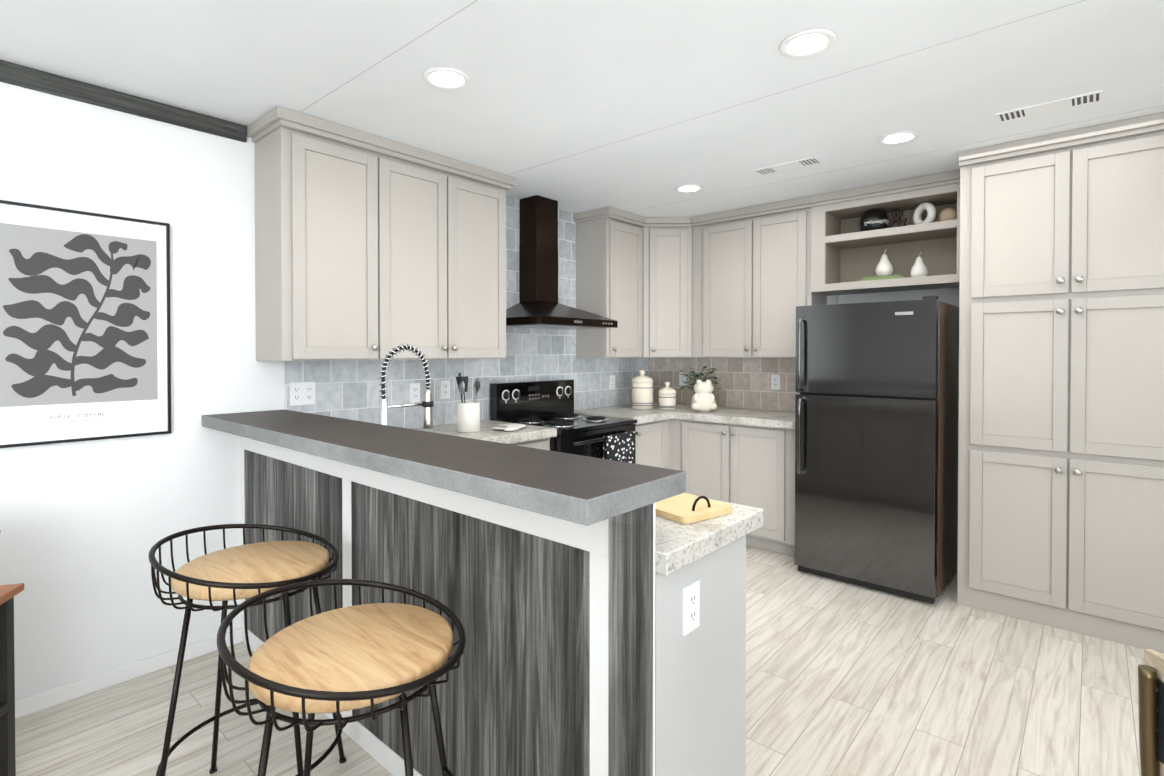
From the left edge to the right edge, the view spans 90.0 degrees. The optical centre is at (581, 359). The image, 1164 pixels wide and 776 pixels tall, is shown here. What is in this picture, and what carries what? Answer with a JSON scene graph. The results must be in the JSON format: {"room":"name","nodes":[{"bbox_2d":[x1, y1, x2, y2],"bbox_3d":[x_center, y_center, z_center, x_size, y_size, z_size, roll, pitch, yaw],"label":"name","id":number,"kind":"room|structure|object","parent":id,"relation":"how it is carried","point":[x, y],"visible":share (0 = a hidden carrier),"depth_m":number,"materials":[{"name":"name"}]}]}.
{"room":"kitchen","nodes":[
{"label":"kitchen","id":0,"kind":"room"},
{"bbox_2d":[0,82,582,699],"bbox_3d":[-1.939,0.120,2.455,0.100,2.440,7.650,1,1,41],"label":"wall","id":1,"kind":"structure","parent":0,"point":[84,526],"depth_m":2.45,"materials":[{"name":"paint"}]},
{"bbox_2d":[0,200,170,447],"bbox_3d":[-1.991,-0.130,2.300,0.018,0.909,0.609,1,1,41],"label":"poster","id":2,"kind":"object","parent":1,"relation":"attached to","point":[85,338],"visible":1,"depth_m":2.31,"materials":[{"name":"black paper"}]},
{"bbox_2d":[0,60,246,141],"bbox_3d":[-3.002,-1.047,1.141,0.014,0.077,4.288,1,1,41],"label":"crown molding","id":3,"kind":"structure","parent":1,"relation":"attached to","point":[40,80],"depth_m":2.38,"materials":[{"name":"grey wood"}]},
{"bbox_2d":[15,628,242,718],"bbox_3d":[-3.015,1.321,1.157,0.012,0.065,4.260,1,1,41],"label":"baseboard","id":4,"kind":"structure","parent":1,"relation":"attached to","point":[24,706],"depth_m":2.39,"materials":[{"name":"white"}]},
{"bbox_2d":[251,114,394,360],"bbox_3d":[-1.274,-0.525,2.879,0.328,1.060,0.521,1,1,41],"label":"upper cabinet","id":5,"kind":"object","parent":1,"relation":"attached to","point":[368,246],"depth_m":2.74,"materials":[{"name":"paint"}]},
{"bbox_2d":[395,150,510,359],"bbox_3d":[-0.879,-0.530,3.328,0.328,1.060,0.918,1,1,41],"label":"upper cabinet","id":6,"kind":"object","parent":1,"relation":"attached to","point":[450,222],"depth_m":3.24,"materials":[{"name":"paint"}]},
{"bbox_2d":[285,196,649,428],"bbox_3d":[-0.426,-0.358,4.083,0.014,1.518,3.178,1,1,41],"label":"backsplash","id":7,"kind":"structure","parent":1,"relation":"attached to","point":[347,389],"depth_m":3.86,"materials":[{"name":"tile"}]},
{"bbox_2d":[506,195,617,329],"bbox_3d":[-0.182,-0.667,3.984,0.494,0.898,0.760,1,1,41],"label":"range hood","id":8,"kind":"object","parent":1,"relation":"attached to","point":[538,306],"visible":0.9,"depth_m":3.99,"materials":[{"name":"black metal"}]},
{"bbox_2d":[573,206,645,357],"bbox_3d":[0.223,-0.568,4.558,0.362,1.109,0.483,1,1,41],"label":"upper cabinet","id":9,"kind":"object","parent":1,"relation":"attached to","point":[608,261],"visible":1,"depth_m":4.43,"materials":[{"name":"paint"}]},
{"bbox_2d":[0,0,1163,216],"bbox_3d":[0.428,-1.127,0.363,6.400,0.101,7.850,1,1,41],"label":"ceiling","id":10,"kind":"structure","parent":0,"point":[644,108],"depth_m":2.25,"materials":[{"name":"paint"}]},
{"bbox_2d":[422,67,470,90],"bbox_3d":[-0.529,-1.094,2.275,0.188,0.009,0.188,1,1,41],"label":"recessed light","id":11,"kind":"object","parent":10,"relation":"in","point":[448,78],"visible":0.98,"depth_m":2.27,"materials":[{"name":"white plastic"}]},
{"bbox_2d":[674,184,703,192],"bbox_3d":[0.697,-1.110,3.793,0.188,0.009,0.188,1,1,41],"label":"recessed light","id":12,"kind":"object","parent":10,"relation":"in","point":[689,188],"visible":1,"depth_m":3.79,"materials":[{"name":"white plastic"}]},
{"bbox_2d":[753,156,823,175],"bbox_3d":[1.180,-1.107,3.343,0.360,0.006,0.130,1,1,41],"label":"ceiling vent","id":13,"kind":"object","parent":10,"relation":"in","point":[795,164],"visible":0.98,"depth_m":3.33,"materials":[{"name":"white metal"}]},
{"bbox_2d":[779,28,836,57],"bbox_3d":[0.781,-1.091,2.017,0.188,0.009,0.188,1,1,41],"label":"recessed light","id":14,"kind":"object","parent":10,"relation":"in","point":[807,43],"visible":1,"depth_m":2.01,"materials":[{"name":"white plastic"}]},
{"bbox_2d":[877,130,919,145],"bbox_3d":[1.577,-1.101,2.901,0.188,0.009,0.188,1,1,41],"label":"recessed light","id":15,"kind":"object","parent":10,"relation":"in","point":[898,138],"visible":1,"depth_m":2.89,"materials":[{"name":"white plastic"}]},
{"bbox_2d":[996,90,1102,122],"bbox_3d":[2.033,-1.098,2.541,0.360,0.006,0.130,1,1,41],"label":"ceiling vent","id":16,"kind":"object","parent":10,"relation":"in","point":[1056,105],"visible":1,"depth_m":2.52,"materials":[{"name":"white metal"}]},
{"bbox_2d":[15,545,1163,775],"bbox_3d":[0.428,1.412,0.391,6.400,0.100,7.850,1,1,41],"label":"floor","id":17,"kind":"structure","parent":0,"point":[845,679],"depth_m":2.25,"materials":[{"name":"beige wood"}]},
{"bbox_2d":[0,530,23,775],"bbox_3d":[-2.044,0.916,1.410,0.744,0.870,0.789,0,1,-17],"label":"side table","id":18,"kind":"object","parent":17,"relation":"on","point":[9,592],"visible":1,"depth_m":1.83,"materials":[{"name":"brown wood"}]},
{"bbox_2d":[148,524,345,775],"bbox_3d":[-0.982,0.937,1.750,0.547,0.822,0.552,1,1,41],"label":"bar stool","id":19,"kind":"object","parent":17,"relation":"on","point":[235,573],"visible":0.85,"depth_m":1.68,"materials":[{"name":"brown wood"}]},
{"bbox_2d":[217,579,465,775],"bbox_3d":[-0.490,0.943,1.265,0.551,0.822,0.549,1,1,41],"label":"bar stool","id":20,"kind":"object","parent":17,"relation":"on","point":[339,660],"visible":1,"depth_m":1.19,"materials":[{"name":"brown wood"}]},
{"bbox_2d":[241,436,654,775],"bbox_3d":[-0.723,0.827,2.031,2.292,1.034,0.094,1,1,41],"label":"wall","id":21,"kind":"structure","parent":17,"relation":"on","point":[553,674],"depth_m":1.55,"materials":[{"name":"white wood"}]},
{"bbox_2d":[202,409,685,525],"bbox_3d":[-0.736,0.284,2.006,2.300,0.050,0.360,1,1,41],"label":"peninsula bar","id":22,"kind":"object","parent":21,"relation":"on","point":[582,490],"visible":1,"depth_m":1.49,"materials":[{"name":"concrete"}]},
{"bbox_2d":[511,438,549,449],"bbox_3d":[-0.687,0.896,3.334,0.629,0.869,0.901,1,1,41],"label":"base cabinet","id":23,"kind":"object","parent":17,"relation":"on","point":[544,444],"visible":0.02,"depth_m":3.39,"materials":[{"name":"paint"}]},
{"bbox_2d":[412,420,556,443],"bbox_3d":[-0.681,0.435,3.328,0.641,0.050,0.895,1,1,41],"label":"countertop","id":24,"kind":"structure","parent":23,"relation":"on","point":[529,432],"depth_m":3.31,"materials":[{"name":"white stone"}]},
{"bbox_2d":[457,401,479,432],"bbox_3d":[-0.645,0.327,3.310,0.132,0.164,0.132,1,1,41],"label":"utensil crock","id":25,"kind":"object","parent":24,"relation":"on","point":[468,416],"visible":0.98,"depth_m":3.25,"materials":[{"name":"white ceramic"}]},
{"bbox_2d":[456,373,480,402],"bbox_3d":[-0.646,0.232,3.300,0.178,0.310,0.117,1,1,41],"label":"utensils","id":26,"kind":"object","parent":25,"relation":"in","point":[462,382],"visible":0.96,"depth_m":3.28,"materials":[{"name":"silver metal"}]},
{"bbox_2d":[491,424,525,430],"bbox_3d":[-0.413,0.394,3.386,0.183,0.028,0.224,1,1,41],"label":"oven mitt","id":27,"kind":"object","parent":24,"relation":"on","point":[509,427],"visible":1,"depth_m":3.33,"materials":[{"name":"white fabric"}]},
{"bbox_2d":[490,379,637,463],"bbox_3d":[-0.094,0.741,3.922,0.706,1.165,0.764,1,1,41],"label":"range","id":28,"kind":"object","parent":17,"relation":"on","point":[548,403],"visible":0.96,"depth_m":3.87,"materials":[{"name":"black metal"}]},
{"bbox_2d":[635,419,668,468],"bbox_3d":[0.296,0.884,4.454,0.629,0.869,0.544,1,1,41],"label":"base cabinet","id":29,"kind":"object","parent":17,"relation":"on","point":[652,443],"visible":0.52,"depth_m":4.30,"materials":[{"name":"paint"}]},
{"bbox_2d":[669,419,688,493],"bbox_3d":[0.708,0.880,4.829,0.754,0.868,0.598,1,1,41],"label":"base cabinet","id":30,"kind":"object","parent":17,"relation":"on","point":[678,428],"depth_m":4.42,"materials":[{"name":"paint"}]},
{"bbox_2d":[574,402,794,428],"bbox_3d":[0.855,0.424,4.344,1.608,0.050,1.124,1,1,41],"label":"countertop","id":31,"kind":"structure","parent":30,"relation":"on","point":[763,418],"depth_m":4.27,"materials":[{"name":"white stone"}]},
{"bbox_2d":[631,370,652,409],"bbox_3d":[0.480,0.241,4.637,0.175,0.309,0.175,1,1,41],"label":"canister","id":32,"kind":"object","parent":31,"relation":"on","point":[642,391],"visible":1,"depth_m":4.57,"materials":[{"name":"beige ceramic"}]},
{"bbox_2d":[658,382,675,409],"bbox_3d":[0.674,0.286,4.600,0.140,0.219,0.140,1,1,41],"label":"medium canister","id":33,"kind":"object","parent":31,"relation":"on","point":[667,397],"visible":1,"depth_m":4.54,"materials":[{"name":"beige ceramic"}]},
{"bbox_2d":[691,380,716,411],"bbox_3d":[0.928,0.276,4.415,0.210,0.243,0.208,1,1,41],"label":"cookie jar","id":34,"kind":"object","parent":31,"relation":"on","point":[703,398],"visible":1,"depth_m":4.36,"materials":[{"name":"beige ceramic"}]},
{"bbox_2d":[678,366,720,396],"bbox_3d":[0.967,0.222,4.745,0.384,0.344,0.307,1,1,41],"label":"leafy plant","id":35,"kind":"object","parent":34,"relation":"in","point":[697,376],"visible":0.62,"depth_m":4.77,"materials":[{"name":"green plant"}]},
{"bbox_2d":[655,535,745,775],"bbox_3d":[-0.006,0.912,1.782,0.876,0.868,0.474,1,1,41],"label":"end panel","id":36,"kind":"object","parent":17,"relation":"on","point":[700,666],"visible":0.19,"depth_m":1.45,"materials":[{"name":"paint"}]},
{"bbox_2d":[655,499,762,575],"bbox_3d":[-0.514,0.447,2.246,2.318,0.050,0.510,1,1,41],"label":"countertop","id":37,"kind":"structure","parent":36,"relation":"on","point":[678,546],"depth_m":1.45,"materials":[{"name":"white stone"}]},
{"bbox_2d":[379,344,433,428],"bbox_3d":[-0.717,0.177,2.424,0.115,0.484,0.261,1,1,41],"label":"pull-down faucet","id":38,"kind":"object","parent":37,"relation":"on","point":[427,403],"visible":0.94,"depth_m":2.44,"materials":[{"name":"silver metal"}]},
{"bbox_2d":[655,493,731,523],"bbox_3d":[0.246,0.400,1.704,0.200,0.054,0.340,0,1,-37],"label":"cutting board","id":39,"kind":"object","parent":37,"relation":"on","point":[684,508],"visible":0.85,"depth_m":1.60,"materials":[{"name":"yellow wood"}]},
{"bbox_2d":[689,420,794,555],"bbox_3d":[1.288,0.885,4.321,0.900,0.868,0.598,1,1,41],"label":"base cabinet","id":40,"kind":"object","parent":17,"relation":"on","point":[750,465],"depth_m":4.03,"materials":[{"name":"paint"}]},
{"bbox_2d":[795,296,958,603],"bbox_3d":[1.836,0.491,3.618,0.755,1.672,0.846,1,1,41],"label":"refrigerator","id":41,"kind":"object","parent":17,"relation":"on","point":[876,443],"visible":1,"depth_m":3.32,"materials":[{"name":"black metal"}]},
{"bbox_2d":[957,112,1163,653],"bbox_3d":[2.604,0.114,3.073,0.954,2.439,0.722,1,1,41],"label":"pantry cabinet","id":42,"kind":"object","parent":17,"relation":"on","point":[1061,422],"visible":1,"depth_m":2.85,"materials":[{"name":"paint"}]},
{"bbox_2d":[1138,649,1163,775],"bbox_3d":[1.130,0.917,0.772,0.572,0.888,0.479,0,1,3],"label":"dining chair","id":43,"kind":"object","parent":17,"relation":"on","point":[1151,702],"visible":1,"depth_m":0.95,"materials":[{"name":"brown wood"}]},
{"bbox_2d":[657,287,958,411],"bbox_3d":[2.984,0.111,3.289,6.400,2.440,0.100,1,1,41],"label":"wall","id":44,"kind":"structure","parent":0,"point":[949,295],"depth_m":3.95,"materials":[{"name":"paint"}]},
{"bbox_2d":[642,217,692,357],"bbox_3d":[0.666,-0.571,4.859,0.630,1.108,0.584,1,1,41],"label":"upper cabinet","id":45,"kind":"object","parent":44,"relation":"attached to","point":[667,287],"visible":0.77,"depth_m":4.63,"materials":[{"name":"paint"}]},
{"bbox_2d":[650,295,837,411],"bbox_3d":[1.232,-0.038,4.747,1.638,0.863,0.014,1,1,41],"label":"backsplash","id":46,"kind":"structure","parent":44,"relation":"attached to","point":[761,383],"depth_m":4.72,"materials":[{"name":"tile"}]},
{"bbox_2d":[691,196,826,357],"bbox_3d":[1.320,-0.566,4.432,0.937,1.109,0.362,1,1,41],"label":"upper cabinet","id":47,"kind":"object","parent":44,"relation":"attached to","point":[751,278],"visible":0.94,"depth_m":4.30,"materials":[{"name":"paint"}]},
{"bbox_2d":[809,170,959,295],"bbox_3d":[2.011,-0.787,3.824,0.900,0.654,0.362,1,1,41],"label":"shelf","id":48,"kind":"object","parent":44,"relation":"attached to","point":[846,254],"visible":0.67,"depth_m":3.83,"materials":[{"name":"paint"}]},
{"bbox_2d":[859,209,888,231],"bbox_3d":[1.953,-0.912,3.890,0.179,0.155,0.180,1,1,41],"label":"vase","id":49,"kind":"object","parent":48,"relation":"in","point":[875,219],"visible":0.9,"depth_m":3.82,"materials":[{"name":"black ceramic"}]},
{"bbox_2d":[858,275,904,280],"bbox_3d":[1.994,-0.527,3.859,0.250,0.030,0.180,1,1,41],"label":"books","id":50,"kind":"object","parent":48,"relation":"in","point":[881,277],"visible":0.46,"depth_m":3.79,"materials":[{"name":"green paper"}]},
{"bbox_2d":[875,249,893,275],"bbox_3d":[2.001,-0.636,3.851,0.108,0.188,0.108,1,1,41],"label":"pear","id":51,"kind":"object","parent":50,"relation":"on","point":[884,266],"visible":0.88,"depth_m":3.82,"materials":[{"name":"white ceramic"}]},
{"bbox_2d":[889,209,906,227],"bbox_3d":[2.061,-0.908,3.796,0.110,0.147,0.040,1,1,41],"label":"ampersand","id":52,"kind":"object","parent":48,"relation":"in","point":[898,219],"visible":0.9,"depth_m":3.79,"materials":[{"name":"brown wood"}]},
{"bbox_2d":[910,252,927,276],"bbox_3d":[2.149,-0.597,3.709,0.099,0.173,0.099,1,1,41],"label":"pear","id":53,"kind":"object","parent":48,"relation":"in","point":[919,268],"visible":0.88,"depth_m":3.68,"materials":[{"name":"white ceramic"}]},
{"bbox_2d":[913,202,935,224],"bbox_3d":[2.174,-0.915,3.697,0.048,0.164,0.164,0,1,-14],"label":"ring","id":54,"kind":"object","parent":48,"relation":"in","point":[929,207],"visible":0.98,"depth_m":3.67,"materials":[{"name":"white ceramic"}]},
{"bbox_2d":[939,208,956,220],"bbox_3d":[2.285,-0.887,3.626,0.110,0.110,0.110,1,1,41],"label":"sphere","id":55,"kind":"object","parent":48,"relation":"in","point":[946,214],"visible":0.56,"depth_m":3.59,"materials":[{"name":"beige stone"}]}
]}

